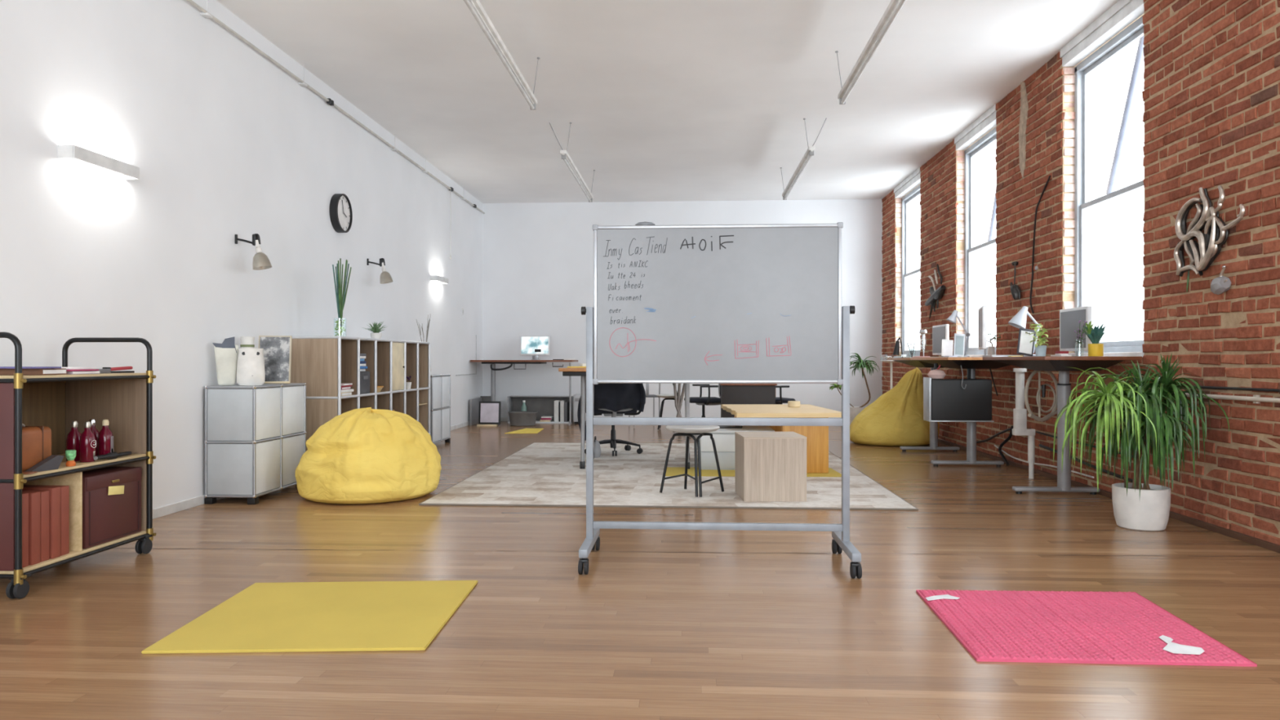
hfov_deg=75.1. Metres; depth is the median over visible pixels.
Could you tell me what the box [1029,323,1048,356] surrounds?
potted plant
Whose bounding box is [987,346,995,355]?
vase
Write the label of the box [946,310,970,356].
desk lamp
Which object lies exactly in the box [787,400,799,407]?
tape roll
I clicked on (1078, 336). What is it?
plant
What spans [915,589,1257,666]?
floor mat
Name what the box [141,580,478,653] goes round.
floor mat
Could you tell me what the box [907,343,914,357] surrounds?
jar
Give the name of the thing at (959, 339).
tablet
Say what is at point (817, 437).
table
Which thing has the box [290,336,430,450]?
shelving
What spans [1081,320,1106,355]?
succulent
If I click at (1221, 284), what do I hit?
wall sculpture
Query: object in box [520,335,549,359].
desktop computer
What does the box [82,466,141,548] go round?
storage box
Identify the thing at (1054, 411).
hoop
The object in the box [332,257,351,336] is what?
vase
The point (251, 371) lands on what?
ceramic vase
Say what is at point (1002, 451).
cable
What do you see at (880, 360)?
side table
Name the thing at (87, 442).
glass bottle
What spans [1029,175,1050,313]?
cable
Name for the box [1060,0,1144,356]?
window
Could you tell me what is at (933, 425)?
desk
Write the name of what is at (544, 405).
shelf
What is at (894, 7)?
ceiling light
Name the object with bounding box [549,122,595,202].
ceiling light
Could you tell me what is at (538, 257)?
wall
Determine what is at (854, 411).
potted plant
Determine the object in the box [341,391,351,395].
book
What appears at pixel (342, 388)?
book
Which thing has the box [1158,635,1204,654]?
sock
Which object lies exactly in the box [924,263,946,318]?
wall sculpture
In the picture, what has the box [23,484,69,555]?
binder
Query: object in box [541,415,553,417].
book
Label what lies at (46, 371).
folder
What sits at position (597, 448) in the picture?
tote bag
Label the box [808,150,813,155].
socket
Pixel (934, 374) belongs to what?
pumpkin
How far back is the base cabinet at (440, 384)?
9.75 m
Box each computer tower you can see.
[573,393,586,424]
[923,363,994,422]
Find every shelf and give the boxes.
[0,373,146,378]
[0,531,146,573]
[23,453,146,477]
[506,395,573,423]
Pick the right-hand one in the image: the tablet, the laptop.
the laptop
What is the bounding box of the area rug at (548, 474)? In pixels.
[418,442,918,510]
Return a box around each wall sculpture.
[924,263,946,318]
[1009,261,1020,299]
[1173,185,1245,292]
[1210,265,1231,294]
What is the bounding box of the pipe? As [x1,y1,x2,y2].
[1012,368,1035,478]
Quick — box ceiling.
[216,0,1119,203]
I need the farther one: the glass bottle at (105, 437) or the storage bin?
the storage bin
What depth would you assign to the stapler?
4.23 m
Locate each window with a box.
[893,167,920,357]
[954,104,996,356]
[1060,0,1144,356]
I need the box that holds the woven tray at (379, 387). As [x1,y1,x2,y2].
[377,385,383,391]
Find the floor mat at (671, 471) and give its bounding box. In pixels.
[665,466,841,476]
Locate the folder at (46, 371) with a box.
[0,368,66,375]
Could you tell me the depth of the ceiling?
7.66 m
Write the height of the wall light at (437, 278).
0.070 m
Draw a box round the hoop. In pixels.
[1024,370,1057,422]
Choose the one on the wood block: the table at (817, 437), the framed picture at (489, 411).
the framed picture at (489, 411)
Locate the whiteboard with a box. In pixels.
[577,222,862,578]
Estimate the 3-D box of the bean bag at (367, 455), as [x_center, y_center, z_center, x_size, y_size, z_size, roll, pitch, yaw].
[-1.993,0.679,6.163,1.020,0.642,1.011,0,0,3]
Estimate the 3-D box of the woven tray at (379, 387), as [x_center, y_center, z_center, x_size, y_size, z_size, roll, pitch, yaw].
[-2.568,0.273,7.830,0.304,0.056,0.304,0,0,3]
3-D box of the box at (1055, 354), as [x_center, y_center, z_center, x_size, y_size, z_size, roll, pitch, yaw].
[3.012,-0.035,5.955,0.050,0.020,0.100,0,0,3]
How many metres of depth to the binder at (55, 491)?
3.72 m
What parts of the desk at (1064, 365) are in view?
under frame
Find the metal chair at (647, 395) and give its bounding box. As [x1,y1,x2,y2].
[628,383,660,428]
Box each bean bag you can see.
[295,407,441,503]
[849,367,939,445]
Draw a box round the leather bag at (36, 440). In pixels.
[22,423,51,471]
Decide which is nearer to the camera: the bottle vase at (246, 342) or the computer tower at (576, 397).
the bottle vase at (246, 342)
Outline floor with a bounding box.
[0,421,1279,719]
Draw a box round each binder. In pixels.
[22,486,60,559]
[22,490,49,562]
[22,491,39,565]
[22,493,28,568]
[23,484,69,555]
[554,400,560,422]
[560,400,565,422]
[564,401,568,422]
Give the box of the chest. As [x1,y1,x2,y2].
[719,383,777,417]
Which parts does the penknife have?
handle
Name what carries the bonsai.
on the desk at (972, 363)
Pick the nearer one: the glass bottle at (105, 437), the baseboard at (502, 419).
the glass bottle at (105, 437)
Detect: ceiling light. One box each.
[463,0,539,110]
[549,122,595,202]
[780,117,826,199]
[835,0,906,104]
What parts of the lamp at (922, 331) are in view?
lamp shade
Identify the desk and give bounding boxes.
[470,360,577,425]
[558,367,689,469]
[887,357,959,451]
[910,356,1009,466]
[982,355,1142,494]
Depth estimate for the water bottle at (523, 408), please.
13.26 m
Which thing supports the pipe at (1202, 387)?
attached to the wall at (1211, 95)
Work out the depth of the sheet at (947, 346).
7.70 m
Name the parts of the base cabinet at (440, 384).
panel, panel, post, door, door, post, door, door, post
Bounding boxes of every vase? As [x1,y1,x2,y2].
[236,348,265,385]
[240,336,254,348]
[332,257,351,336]
[416,313,431,372]
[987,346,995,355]
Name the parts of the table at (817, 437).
leg, leg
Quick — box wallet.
[1054,351,1068,354]
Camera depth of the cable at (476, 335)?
13.21 m
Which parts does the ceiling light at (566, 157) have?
power cord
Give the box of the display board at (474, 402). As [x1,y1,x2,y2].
[469,395,490,425]
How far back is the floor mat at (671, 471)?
7.23 m
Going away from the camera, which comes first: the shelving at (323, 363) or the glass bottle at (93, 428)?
the glass bottle at (93, 428)
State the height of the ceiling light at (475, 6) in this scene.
0.422 m
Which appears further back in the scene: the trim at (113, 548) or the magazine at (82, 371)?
the trim at (113, 548)
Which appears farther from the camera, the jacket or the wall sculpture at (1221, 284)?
the jacket
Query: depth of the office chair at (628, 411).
8.77 m
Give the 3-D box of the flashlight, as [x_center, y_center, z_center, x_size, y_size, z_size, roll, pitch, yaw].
[-2.592,0.469,4.040,0.034,0.033,0.126,0,0,7]
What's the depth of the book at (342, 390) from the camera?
6.99 m
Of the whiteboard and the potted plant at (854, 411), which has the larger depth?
the potted plant at (854, 411)
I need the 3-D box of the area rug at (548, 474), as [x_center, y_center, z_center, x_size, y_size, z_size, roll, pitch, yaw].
[0.288,0.994,7.756,3.382,0.012,4.246,0,0,3]
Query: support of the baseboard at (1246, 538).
attached to the wall at (1211, 95)
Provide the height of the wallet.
0.028 m
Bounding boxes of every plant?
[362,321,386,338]
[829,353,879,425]
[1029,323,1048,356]
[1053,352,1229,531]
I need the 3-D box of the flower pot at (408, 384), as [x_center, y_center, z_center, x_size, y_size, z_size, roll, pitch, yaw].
[-2.410,0.232,8.640,0.080,0.138,0.084,0,0,3]
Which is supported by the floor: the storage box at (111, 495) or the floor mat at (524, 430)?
the floor mat at (524, 430)
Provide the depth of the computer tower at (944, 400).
7.54 m
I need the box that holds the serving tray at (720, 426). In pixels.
[718,425,742,428]
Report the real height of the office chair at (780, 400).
0.982 m
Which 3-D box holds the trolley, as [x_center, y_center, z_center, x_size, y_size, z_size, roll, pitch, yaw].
[-2.806,0.441,3.918,0.520,1.118,0.896,0,0,3]
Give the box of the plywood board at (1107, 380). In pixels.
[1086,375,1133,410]
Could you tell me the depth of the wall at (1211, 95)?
5.31 m
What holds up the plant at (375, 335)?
on the shelving at (323, 363)
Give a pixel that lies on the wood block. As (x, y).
(477, 424)
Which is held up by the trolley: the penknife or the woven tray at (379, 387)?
the penknife
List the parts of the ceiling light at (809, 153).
power cord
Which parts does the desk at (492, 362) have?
leg, frame, leg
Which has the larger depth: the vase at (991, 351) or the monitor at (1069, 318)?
the vase at (991, 351)
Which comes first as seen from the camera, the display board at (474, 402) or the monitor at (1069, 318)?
the monitor at (1069, 318)
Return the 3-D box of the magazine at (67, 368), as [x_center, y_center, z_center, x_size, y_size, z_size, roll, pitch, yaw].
[-2.736,0.039,3.921,0.240,0.010,0.180,0,0,0]
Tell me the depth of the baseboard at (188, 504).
5.54 m
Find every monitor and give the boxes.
[930,324,949,357]
[977,305,986,355]
[1059,306,1092,355]
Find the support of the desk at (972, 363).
on the floor
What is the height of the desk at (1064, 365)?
1.025 m
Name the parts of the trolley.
panel, tube handle, panel, rail, rail, rail, panel, tube handle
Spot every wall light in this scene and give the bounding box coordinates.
[57,144,139,179]
[430,275,448,284]
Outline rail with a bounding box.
[186,0,484,213]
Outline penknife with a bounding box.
[117,451,138,457]
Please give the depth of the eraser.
4.11 m
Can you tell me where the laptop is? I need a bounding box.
[982,355,1020,356]
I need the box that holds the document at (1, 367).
[0,366,61,368]
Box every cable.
[455,334,476,375]
[976,427,1010,443]
[989,368,997,395]
[994,444,1093,478]
[998,426,1013,466]
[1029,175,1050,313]
[1035,431,1133,457]
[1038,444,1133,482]
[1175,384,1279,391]
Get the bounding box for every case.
[24,454,63,471]
[98,368,111,373]
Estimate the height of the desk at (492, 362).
1.000 m
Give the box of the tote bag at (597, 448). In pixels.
[593,435,600,457]
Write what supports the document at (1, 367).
on the folder at (46, 371)
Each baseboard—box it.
[152,421,469,519]
[500,417,506,421]
[937,438,1279,553]
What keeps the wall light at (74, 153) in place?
attached to the wall at (224, 142)
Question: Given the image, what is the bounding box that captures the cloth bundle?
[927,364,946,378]
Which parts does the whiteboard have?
knob, post, board panel, board frame, post, knob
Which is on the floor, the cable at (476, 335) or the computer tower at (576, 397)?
the computer tower at (576, 397)
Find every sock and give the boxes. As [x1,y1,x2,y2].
[925,594,959,600]
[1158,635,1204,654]
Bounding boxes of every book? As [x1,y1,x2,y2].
[341,382,352,385]
[341,386,350,390]
[341,389,353,392]
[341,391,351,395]
[539,419,551,422]
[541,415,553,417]
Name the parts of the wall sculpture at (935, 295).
leg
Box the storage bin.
[507,411,537,426]
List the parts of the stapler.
arm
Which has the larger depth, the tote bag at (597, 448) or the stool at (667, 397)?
the stool at (667, 397)
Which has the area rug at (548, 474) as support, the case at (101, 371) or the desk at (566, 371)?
the desk at (566, 371)
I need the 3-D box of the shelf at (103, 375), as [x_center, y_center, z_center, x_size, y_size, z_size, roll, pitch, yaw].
[-2.804,0.074,3.925,0.440,0.014,0.822,0,0,3]
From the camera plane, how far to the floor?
3.34 m
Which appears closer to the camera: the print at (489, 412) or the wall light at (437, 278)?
the wall light at (437, 278)
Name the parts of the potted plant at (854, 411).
pot, stem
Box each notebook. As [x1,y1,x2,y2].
[562,358,575,359]
[912,355,930,357]
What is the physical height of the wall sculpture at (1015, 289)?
0.361 m
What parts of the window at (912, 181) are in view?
sill, head casing, frame, sash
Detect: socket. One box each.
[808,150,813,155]
[839,97,845,104]
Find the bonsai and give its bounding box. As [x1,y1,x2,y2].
[986,333,1000,355]
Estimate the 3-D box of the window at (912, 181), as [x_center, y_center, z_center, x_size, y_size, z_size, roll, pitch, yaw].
[3.994,-1.302,11.827,0.465,2.564,1.479,0,0,3]
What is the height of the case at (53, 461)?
0.062 m
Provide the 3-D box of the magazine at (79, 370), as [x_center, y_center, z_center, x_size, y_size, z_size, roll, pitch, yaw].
[-2.717,0.048,3.910,0.240,0.007,0.180,0,0,5]
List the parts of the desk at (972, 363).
under frame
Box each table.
[720,404,841,472]
[880,360,893,389]
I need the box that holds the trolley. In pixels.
[0,332,155,599]
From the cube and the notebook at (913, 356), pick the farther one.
the notebook at (913, 356)
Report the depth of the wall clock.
7.96 m
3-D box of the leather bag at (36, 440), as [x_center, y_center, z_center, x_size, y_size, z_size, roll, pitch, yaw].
[-2.736,0.382,3.666,0.174,0.208,0.210,0,0,3]
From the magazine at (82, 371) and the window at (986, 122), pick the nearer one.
the magazine at (82, 371)
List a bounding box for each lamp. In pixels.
[235,233,271,270]
[367,257,393,284]
[893,337,902,357]
[919,329,928,355]
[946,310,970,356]
[1008,306,1041,356]
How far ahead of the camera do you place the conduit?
4.58 m
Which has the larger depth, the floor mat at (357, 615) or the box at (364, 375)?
the box at (364, 375)
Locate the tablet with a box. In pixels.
[953,333,964,356]
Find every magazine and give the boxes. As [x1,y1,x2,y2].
[61,367,96,369]
[66,368,98,371]
[66,370,99,374]
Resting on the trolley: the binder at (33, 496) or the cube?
the binder at (33, 496)
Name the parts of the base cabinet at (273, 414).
post, panel, panel, post, door, door, post, door, door, post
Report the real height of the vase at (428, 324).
0.721 m
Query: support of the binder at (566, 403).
on the shelf at (544, 405)
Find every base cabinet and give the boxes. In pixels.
[204,382,306,504]
[430,373,450,444]
[698,425,774,470]
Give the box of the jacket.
[577,382,645,440]
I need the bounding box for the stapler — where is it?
[102,366,134,373]
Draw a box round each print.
[480,403,498,422]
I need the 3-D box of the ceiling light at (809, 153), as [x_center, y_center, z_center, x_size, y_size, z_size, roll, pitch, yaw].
[1.925,-2.361,9.972,0.246,0.424,2.505,0,0,3]
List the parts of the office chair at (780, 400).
seat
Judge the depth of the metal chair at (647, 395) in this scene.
12.27 m
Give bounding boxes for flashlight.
[93,452,118,460]
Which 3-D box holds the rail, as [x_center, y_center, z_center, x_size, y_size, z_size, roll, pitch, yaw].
[-2.974,-2.475,6.409,0.055,0.190,14.450,0,0,3]
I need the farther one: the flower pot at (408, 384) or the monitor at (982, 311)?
the flower pot at (408, 384)
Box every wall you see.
[0,0,483,509]
[483,199,882,417]
[881,0,1279,545]
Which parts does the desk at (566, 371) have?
frame, leg, leg, leg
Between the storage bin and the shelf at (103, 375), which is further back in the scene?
the storage bin
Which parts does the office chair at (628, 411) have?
armrest, arm, seat plate, arm, stem, seat, frame, arm, armrest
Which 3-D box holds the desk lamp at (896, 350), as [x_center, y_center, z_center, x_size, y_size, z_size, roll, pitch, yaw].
[3.294,-0.143,10.582,0.168,0.286,0.101,0,0,3]
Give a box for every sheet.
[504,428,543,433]
[941,339,953,355]
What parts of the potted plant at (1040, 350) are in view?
pot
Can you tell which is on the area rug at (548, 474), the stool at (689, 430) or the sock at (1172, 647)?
the stool at (689, 430)
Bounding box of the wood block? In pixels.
[476,424,497,426]
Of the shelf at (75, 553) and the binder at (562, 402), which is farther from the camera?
the binder at (562, 402)
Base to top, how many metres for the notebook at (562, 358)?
0.020 m
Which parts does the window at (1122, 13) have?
head casing, sill, sash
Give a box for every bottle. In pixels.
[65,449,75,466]
[66,421,81,461]
[79,421,96,462]
[88,418,99,455]
[97,419,113,455]
[520,400,526,411]
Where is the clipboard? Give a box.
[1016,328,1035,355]
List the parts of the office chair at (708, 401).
armrest, seat, armrest, stem, frame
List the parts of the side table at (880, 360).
leg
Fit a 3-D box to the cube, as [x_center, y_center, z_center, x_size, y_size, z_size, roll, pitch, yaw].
[0.938,0.762,6.031,0.441,0.450,0.441,0,0,-2]
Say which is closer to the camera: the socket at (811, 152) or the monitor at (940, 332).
the socket at (811, 152)
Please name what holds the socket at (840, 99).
attached to the ceiling light at (894, 7)
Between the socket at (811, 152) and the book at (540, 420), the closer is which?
the socket at (811, 152)
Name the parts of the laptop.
lid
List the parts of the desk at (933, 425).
under frame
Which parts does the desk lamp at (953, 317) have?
lamp shade, arm, arm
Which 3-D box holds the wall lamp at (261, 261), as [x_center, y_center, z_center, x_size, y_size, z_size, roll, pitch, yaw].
[-2.877,-0.805,6.198,0.273,0.270,0.134,0,0,3]
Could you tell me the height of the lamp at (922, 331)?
0.330 m
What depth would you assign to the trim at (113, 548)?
4.31 m
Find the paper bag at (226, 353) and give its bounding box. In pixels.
[212,336,239,385]
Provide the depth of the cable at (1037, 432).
6.89 m
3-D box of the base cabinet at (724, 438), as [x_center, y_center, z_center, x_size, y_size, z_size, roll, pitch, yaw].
[0.877,0.808,7.722,0.680,0.358,0.590,0,0,3]
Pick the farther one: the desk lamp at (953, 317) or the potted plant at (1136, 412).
the desk lamp at (953, 317)
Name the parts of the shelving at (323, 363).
panel, panel, post, post, rail, rail, post, shelf, post, door, post, post, panel, panel, post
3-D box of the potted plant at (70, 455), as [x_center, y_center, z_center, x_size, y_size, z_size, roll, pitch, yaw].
[-2.611,0.450,3.824,0.042,0.073,0.042,0,0,3]
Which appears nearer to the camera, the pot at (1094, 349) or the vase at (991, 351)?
the pot at (1094, 349)
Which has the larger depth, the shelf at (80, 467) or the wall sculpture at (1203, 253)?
the wall sculpture at (1203, 253)
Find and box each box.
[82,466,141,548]
[360,371,369,394]
[1054,353,1068,355]
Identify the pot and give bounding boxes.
[406,375,411,389]
[1088,343,1103,355]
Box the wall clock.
[328,193,352,232]
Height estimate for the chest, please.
0.712 m
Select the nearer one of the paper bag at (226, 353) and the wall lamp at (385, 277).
the paper bag at (226, 353)
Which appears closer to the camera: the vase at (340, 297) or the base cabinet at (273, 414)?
the base cabinet at (273, 414)
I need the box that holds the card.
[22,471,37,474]
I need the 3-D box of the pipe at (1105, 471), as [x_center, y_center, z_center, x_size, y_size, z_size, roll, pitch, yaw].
[3.434,0.788,6.486,0.040,0.112,1.525,0,0,4]
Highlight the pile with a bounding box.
[567,363,586,368]
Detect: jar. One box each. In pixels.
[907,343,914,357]
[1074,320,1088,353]
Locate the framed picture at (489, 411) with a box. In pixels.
[478,401,501,424]
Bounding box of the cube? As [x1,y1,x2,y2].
[734,431,806,502]
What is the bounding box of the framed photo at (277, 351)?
[258,335,292,383]
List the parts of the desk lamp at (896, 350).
lamp shade, arm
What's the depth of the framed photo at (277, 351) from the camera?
6.21 m
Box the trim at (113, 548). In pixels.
[113,547,1274,556]
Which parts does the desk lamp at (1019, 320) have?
lamp shade, arm, arm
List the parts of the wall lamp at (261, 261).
wall plate, arm, lamp shade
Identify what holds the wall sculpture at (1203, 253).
attached to the wall at (1211, 95)
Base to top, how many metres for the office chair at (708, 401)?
0.982 m
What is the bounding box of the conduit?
[1173,392,1279,403]
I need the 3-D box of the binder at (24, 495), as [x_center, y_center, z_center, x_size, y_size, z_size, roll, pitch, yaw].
[-2.769,0.729,3.567,0.280,0.315,0.050,0,0,3]
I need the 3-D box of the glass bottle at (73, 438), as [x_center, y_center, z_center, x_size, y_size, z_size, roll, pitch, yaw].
[-2.725,0.390,4.016,0.066,0.193,0.066,0,0,3]
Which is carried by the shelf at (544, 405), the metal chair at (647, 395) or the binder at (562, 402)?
the binder at (562, 402)
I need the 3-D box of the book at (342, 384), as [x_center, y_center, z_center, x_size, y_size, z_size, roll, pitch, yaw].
[-2.570,0.206,7.019,0.221,0.014,0.240,0,0,-2]
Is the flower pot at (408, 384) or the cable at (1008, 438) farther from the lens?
the flower pot at (408, 384)
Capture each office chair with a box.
[584,396,643,456]
[683,383,720,433]
[775,385,795,404]
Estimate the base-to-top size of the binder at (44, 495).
0.307 m
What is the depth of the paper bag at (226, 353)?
5.86 m
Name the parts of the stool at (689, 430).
leg, leg, seat, leg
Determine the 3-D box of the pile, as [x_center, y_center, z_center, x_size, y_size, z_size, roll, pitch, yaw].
[-0.475,0.052,7.887,0.372,0.040,0.392,0,0,3]
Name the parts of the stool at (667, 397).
leg, leg, seat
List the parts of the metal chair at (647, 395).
backrest, seat, leg, leg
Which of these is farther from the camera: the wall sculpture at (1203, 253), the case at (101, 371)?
the wall sculpture at (1203, 253)
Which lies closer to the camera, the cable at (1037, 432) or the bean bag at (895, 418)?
the cable at (1037, 432)
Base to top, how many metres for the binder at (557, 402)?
0.330 m
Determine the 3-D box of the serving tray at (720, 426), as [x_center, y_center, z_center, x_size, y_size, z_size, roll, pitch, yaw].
[0.775,0.618,7.788,0.348,0.022,0.240,0,0,3]
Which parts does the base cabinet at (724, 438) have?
drawer, drawer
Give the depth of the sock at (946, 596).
3.45 m
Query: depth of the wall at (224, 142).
5.64 m
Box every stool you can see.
[657,394,680,430]
[659,425,724,497]
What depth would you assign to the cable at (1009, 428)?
8.22 m
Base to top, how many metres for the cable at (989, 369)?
0.275 m
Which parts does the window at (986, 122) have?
head casing, frame, sash, sill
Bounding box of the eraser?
[635,222,655,225]
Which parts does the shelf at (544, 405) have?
panel, panel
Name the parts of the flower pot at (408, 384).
pot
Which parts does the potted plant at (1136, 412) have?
stem, stem, stem, pot, stem, stem, stem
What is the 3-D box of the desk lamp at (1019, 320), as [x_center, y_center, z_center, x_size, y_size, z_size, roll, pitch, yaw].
[3.027,-0.225,6.555,0.248,0.399,0.136,0,0,3]
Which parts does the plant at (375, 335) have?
pot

